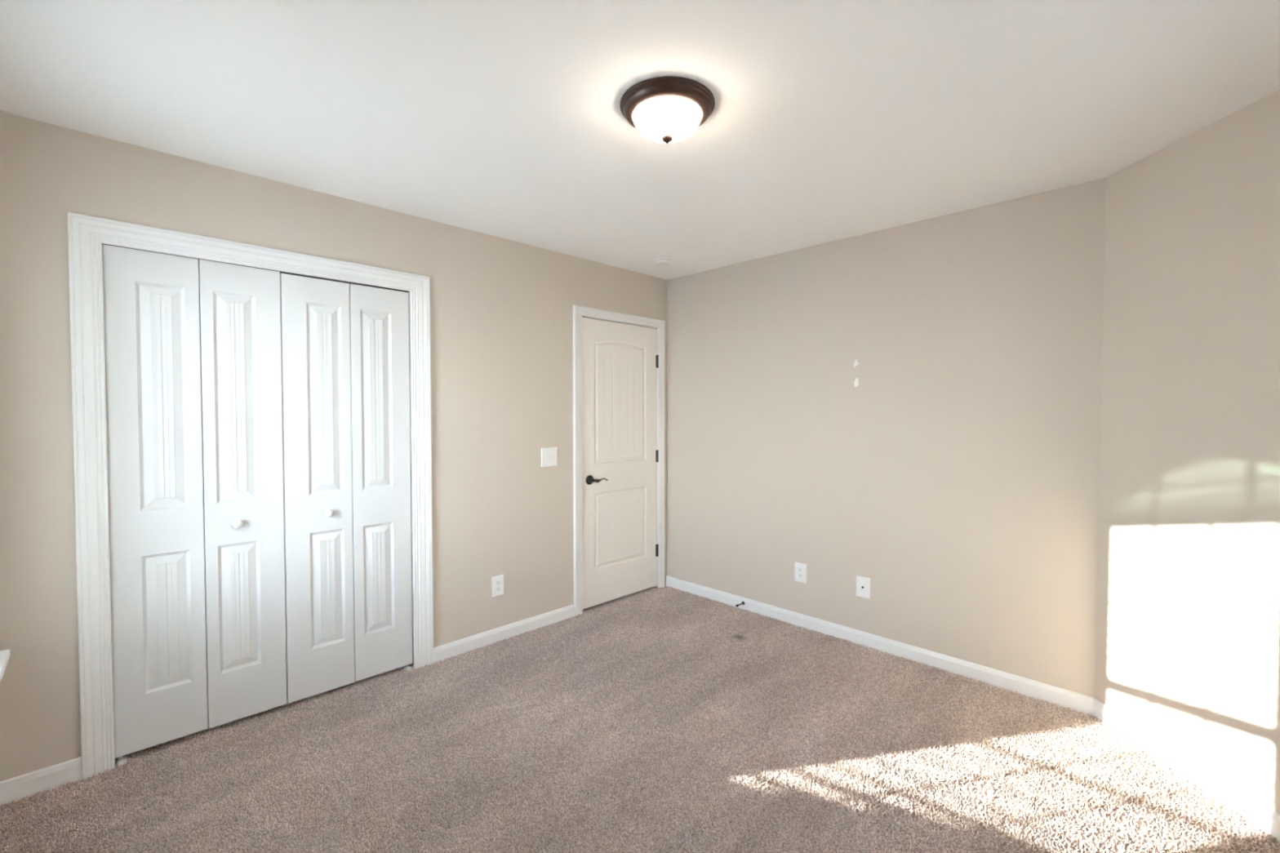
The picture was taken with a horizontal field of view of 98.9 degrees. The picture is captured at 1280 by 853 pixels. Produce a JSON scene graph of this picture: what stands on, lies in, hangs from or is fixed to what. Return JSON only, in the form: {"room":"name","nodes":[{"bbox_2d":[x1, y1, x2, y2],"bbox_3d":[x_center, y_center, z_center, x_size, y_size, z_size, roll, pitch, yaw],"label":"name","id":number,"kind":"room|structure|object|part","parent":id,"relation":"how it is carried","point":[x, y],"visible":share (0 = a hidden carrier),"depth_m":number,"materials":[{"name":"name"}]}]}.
{"room":"empty bedroom","nodes":[
{"label":"empty bedroom","id":0,"kind":"room"},
{"bbox_2d":[0,111,666,782],"bbox_3d":[-1.081,0.110,3.176,3.770,2.490,0.120,-1,2,-45],"label":"wall","id":1,"kind":"structure","parent":0,"point":[501,309],"depth_m":2.60,"materials":[{"name":"beige paint"}]},
{"bbox_2d":[0,756,81,806],"bbox_3d":[-2.205,1.301,1.998,0.232,0.084,0.013,-1,2,-45],"label":"baseboard","id":2,"kind":"structure","parent":1,"relation":"attached to","point":[17,788],"depth_m":2.00,"materials":[{"name":"white paint"}]},
{"bbox_2d":[102,244,287,758],"bbox_3d":[-1.859,0.299,2.331,0.583,2.011,0.069,-1,2,-45],"label":"door","id":3,"kind":"structure","parent":1,"relation":"in","point":[193,352],"depth_m":2.31,"materials":[{"name":"white paint"}]},
{"bbox_3d":[-1.767,0.429,2.402,0.039,0.039,0.036,-1,2,-45],"label":"knob","id":4,"kind":"part","parent":3,"relation":"part of","materials":[{"name":"white paint"}]},
{"bbox_2d":[66,211,433,780],"bbox_3d":[-1.634,0.262,2.532,1.366,2.135,0.020,-1,2,-45],"label":"trim","id":5,"kind":"structure","parent":1,"relation":"attached to","point":[86,234],"depth_m":2.11,"materials":[{"name":"white paint"}]},
{"bbox_2d":[102,243,408,292],"bbox_3d":[-1.663,-0.714,2.526,1.175,0.002,0.024,-1,2,-45],"label":"trim","id":6,"kind":"structure","parent":1,"relation":"attached to","point":[102,243],"depth_m":2.62,"materials":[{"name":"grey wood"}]},
{"bbox_2d":[280,272,413,703],"bbox_3d":[-1.442,0.292,2.744,0.583,2.007,0.069,-1,2,-45],"label":"door","id":7,"kind":"structure","parent":1,"relation":"in","point":[344,347],"depth_m":2.72,"materials":[{"name":"white paint"}]},
{"bbox_3d":[-1.510,0.422,2.656,0.039,0.039,0.036,-1,2,-45],"label":"knob","id":8,"kind":"part","parent":7,"relation":"part of","materials":[{"name":"white paint"}]},
{"bbox_2d":[491,574,503,597],"bbox_3d":[-0.862,0.969,3.324,0.083,0.125,0.008,-1,2,-45],"label":"wall outlet","id":9,"kind":"object","parent":1,"relation":"attached to","point":[497,582],"visible":1,"depth_m":3.32,"materials":[{"name":"white plastic"}]},
{"bbox_2d":[495,580,500,585],"bbox_3d":[-0.861,0.949,3.322,0.034,0.028,0.002,-1,2,-45],"label":"socket","id":10,"kind":"object","parent":9,"relation":"attached to","point":[497,582],"depth_m":3.32,"materials":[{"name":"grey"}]},
{"bbox_2d":[495,586,500,591],"bbox_3d":[-0.861,0.988,3.323,0.034,0.028,0.002,-1,2,-45],"label":"socket","id":11,"kind":"object","parent":9,"relation":"attached to","point":[497,588],"depth_m":3.32,"materials":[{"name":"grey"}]},
{"bbox_2d":[433,604,574,663],"bbox_3d":[-0.800,1.266,3.389,0.989,0.084,0.013,-1,2,-45],"label":"baseboard","id":12,"kind":"structure","parent":1,"relation":"attached to","point":[441,652],"depth_m":3.33,"materials":[{"name":"white paint"}]},
{"bbox_2d":[541,447,557,466],"bbox_3d":[-0.588,0.200,3.571,0.126,0.122,0.016,-1,2,-45],"label":"light switch","id":13,"kind":"object","parent":1,"relation":"attached to","point":[548,455],"visible":1,"depth_m":3.57,"materials":[{"name":"white plastic"}]},
{"bbox_2d":[573,305,665,616],"bbox_3d":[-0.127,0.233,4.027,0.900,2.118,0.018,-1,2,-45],"label":"trim","id":14,"kind":"structure","parent":1,"relation":"attached to","point":[578,311],"depth_m":3.76,"materials":[{"name":"white paint"}]},
{"bbox_2d":[582,316,658,608],"bbox_3d":[-0.124,0.254,4.031,0.760,2.023,0.095,-1,2,-45],"label":"door","id":15,"kind":"structure","parent":1,"relation":"in","point":[620,361],"depth_m":4.02,"materials":[{"name":"white paint"}]},
{"bbox_3d":[-0.298,0.373,3.836,0.164,0.067,0.059,-1,2,-45],"label":"handle","id":16,"kind":"part","parent":15,"relation":"part of","materials":[{"name":"black metal"}]},
{"bbox_2d":[0,0,1279,279],"bbox_3d":[0.183,-1.162,1.868,3.770,0.120,4.970,-1,2,-45],"label":"ceiling","id":17,"kind":"structure","parent":0,"point":[829,120],"depth_m":1.84,"materials":[{"name":"white paint"}]},
{"bbox_2d":[655,257,672,266],"bbox_3d":[0.163,-1.133,3.770,0.118,0.035,0.118,-1,2,-45],"label":"smoke detector","id":18,"kind":"object","parent":17,"relation":"attached to","point":[662,261],"visible":1,"depth_m":3.73,"materials":[{"name":"white plastic"}]},
{"bbox_2d":[619,75,715,143],"bbox_3d":[0.093,-1.038,1.875,0.324,0.130,0.324,-1,2,-45],"label":"ceiling light","id":19,"kind":"object","parent":17,"relation":"attached to","point":[667,109],"visible":1,"depth_m":1.79,"materials":[{"name":"white glass"}]},
{"bbox_3d":[0.093,-1.030,1.875,0.236,0.076,0.236,-1,2,-45],"label":"lamp shade","id":20,"kind":"part","parent":19,"relation":"part of","materials":[{"name":"white glass"}]},
{"bbox_2d":[0,586,1279,852],"bbox_3d":[0.183,1.391,1.933,3.770,0.091,4.970,-1,2,-45],"label":"floor","id":21,"kind":"structure","parent":0,"point":[280,824],"depth_m":2.06,"materials":[{"name":"beige carpet"}]},
{"bbox_2d":[118,755,126,766],"bbox_3d":[-2.059,1.325,2.177,0.024,0.028,0.044,-1,2,-45],"label":"pivot bracket","id":22,"kind":"object","parent":21,"relation":"on","point":[122,760],"visible":1,"depth_m":2.17,"materials":[{"name":"silver metal"}]},
{"bbox_2d":[404,665,411,671],"bbox_3d":[-1.260,1.305,2.968,0.024,0.028,0.044,-1,2,-45],"label":"pivot bracket","id":23,"kind":"object","parent":21,"relation":"on","point":[406,668],"visible":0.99,"depth_m":2.96,"materials":[{"name":"silver metal"}]},
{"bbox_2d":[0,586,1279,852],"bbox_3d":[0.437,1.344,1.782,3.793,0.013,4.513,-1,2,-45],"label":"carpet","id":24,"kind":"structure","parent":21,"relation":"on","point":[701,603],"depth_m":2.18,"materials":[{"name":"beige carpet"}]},
{"bbox_2d":[666,177,1106,697],"bbox_3d":[1.195,0.102,3.472,0.120,2.490,2.663,-1,2,-45],"label":"wall","id":25,"kind":"structure","parent":0,"point":[959,475],"depth_m":3.06,"materials":[{"name":"beige paint"}]},
{"bbox_2d":[794,561,806,583],"bbox_3d":[1.043,0.951,3.557,0.008,0.125,0.083,-1,2,-45],"label":"wall outlet","id":26,"kind":"object","parent":25,"relation":"attached to","point":[800,568],"visible":1,"depth_m":3.55,"materials":[{"name":"white plastic"}]},
{"bbox_2d":[853,377,858,386],"bbox_3d":[1.295,-0.263,3.275,0.003,0.057,0.028,-1,2,-45],"label":"spackle patch","id":27,"kind":"object","parent":25,"relation":"attached to","point":[856,381],"visible":1,"depth_m":3.27,"materials":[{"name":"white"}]},
{"bbox_2d":[853,360,858,368],"bbox_3d":[1.294,-0.374,3.274,0.003,0.056,0.033,-1,2,-45],"label":"spackle patch","id":28,"kind":"object","parent":25,"relation":"attached to","point":[855,363],"visible":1,"depth_m":3.27,"materials":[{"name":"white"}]},
{"bbox_2d":[856,575,870,599],"bbox_3d":[1.329,0.960,3.264,0.013,0.122,0.082,-1,2,-45],"label":"jack plate","id":29,"kind":"object","parent":25,"relation":"attached to","point":[863,584],"visible":1,"depth_m":3.26,"materials":[{"name":"white plastic"}]},
{"bbox_2d":[665,575,1094,716],"bbox_3d":[1.148,1.264,3.454,0.013,0.084,2.663,-1,2,-45],"label":"baseboard","id":30,"kind":"structure","parent":25,"relation":"attached to","point":[1082,703],"depth_m":3.08,"materials":[{"name":"white paint"}]},
{"bbox_2d":[1095,88,1279,813],"bbox_3d":[2.128,0.153,1.468,0.085,2.490,2.202,0,1,0],"label":"wall","id":31,"kind":"structure","parent":0,"point":[1188,624],"depth_m":2.04,"materials":[{"name":"beige paint"}]},
{"bbox_2d":[1093,697,1279,841],"bbox_3d":[2.079,1.314,1.498,0.013,0.084,2.032,0,1,0],"label":"baseboard","id":32,"kind":"structure","parent":31,"relation":"attached to","point":[1268,820],"depth_m":2.05,"materials":[{"name":"white paint"}]},
{"bbox_3d":[-0.849,0.181,0.351,0.120,2.490,4.220,-1,2,-45],"label":"wall","id":33,"kind":"structure","parent":0,"visible":0},
{"bbox_2d":[0,649,10,682],"bbox_3d":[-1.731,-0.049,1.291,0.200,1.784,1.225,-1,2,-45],"label":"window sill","id":34,"kind":"structure","parent":33,"relation":"in","point":[5,655],"depth_m":1.74,"materials":[{"name":"white plastic"}]}
]}

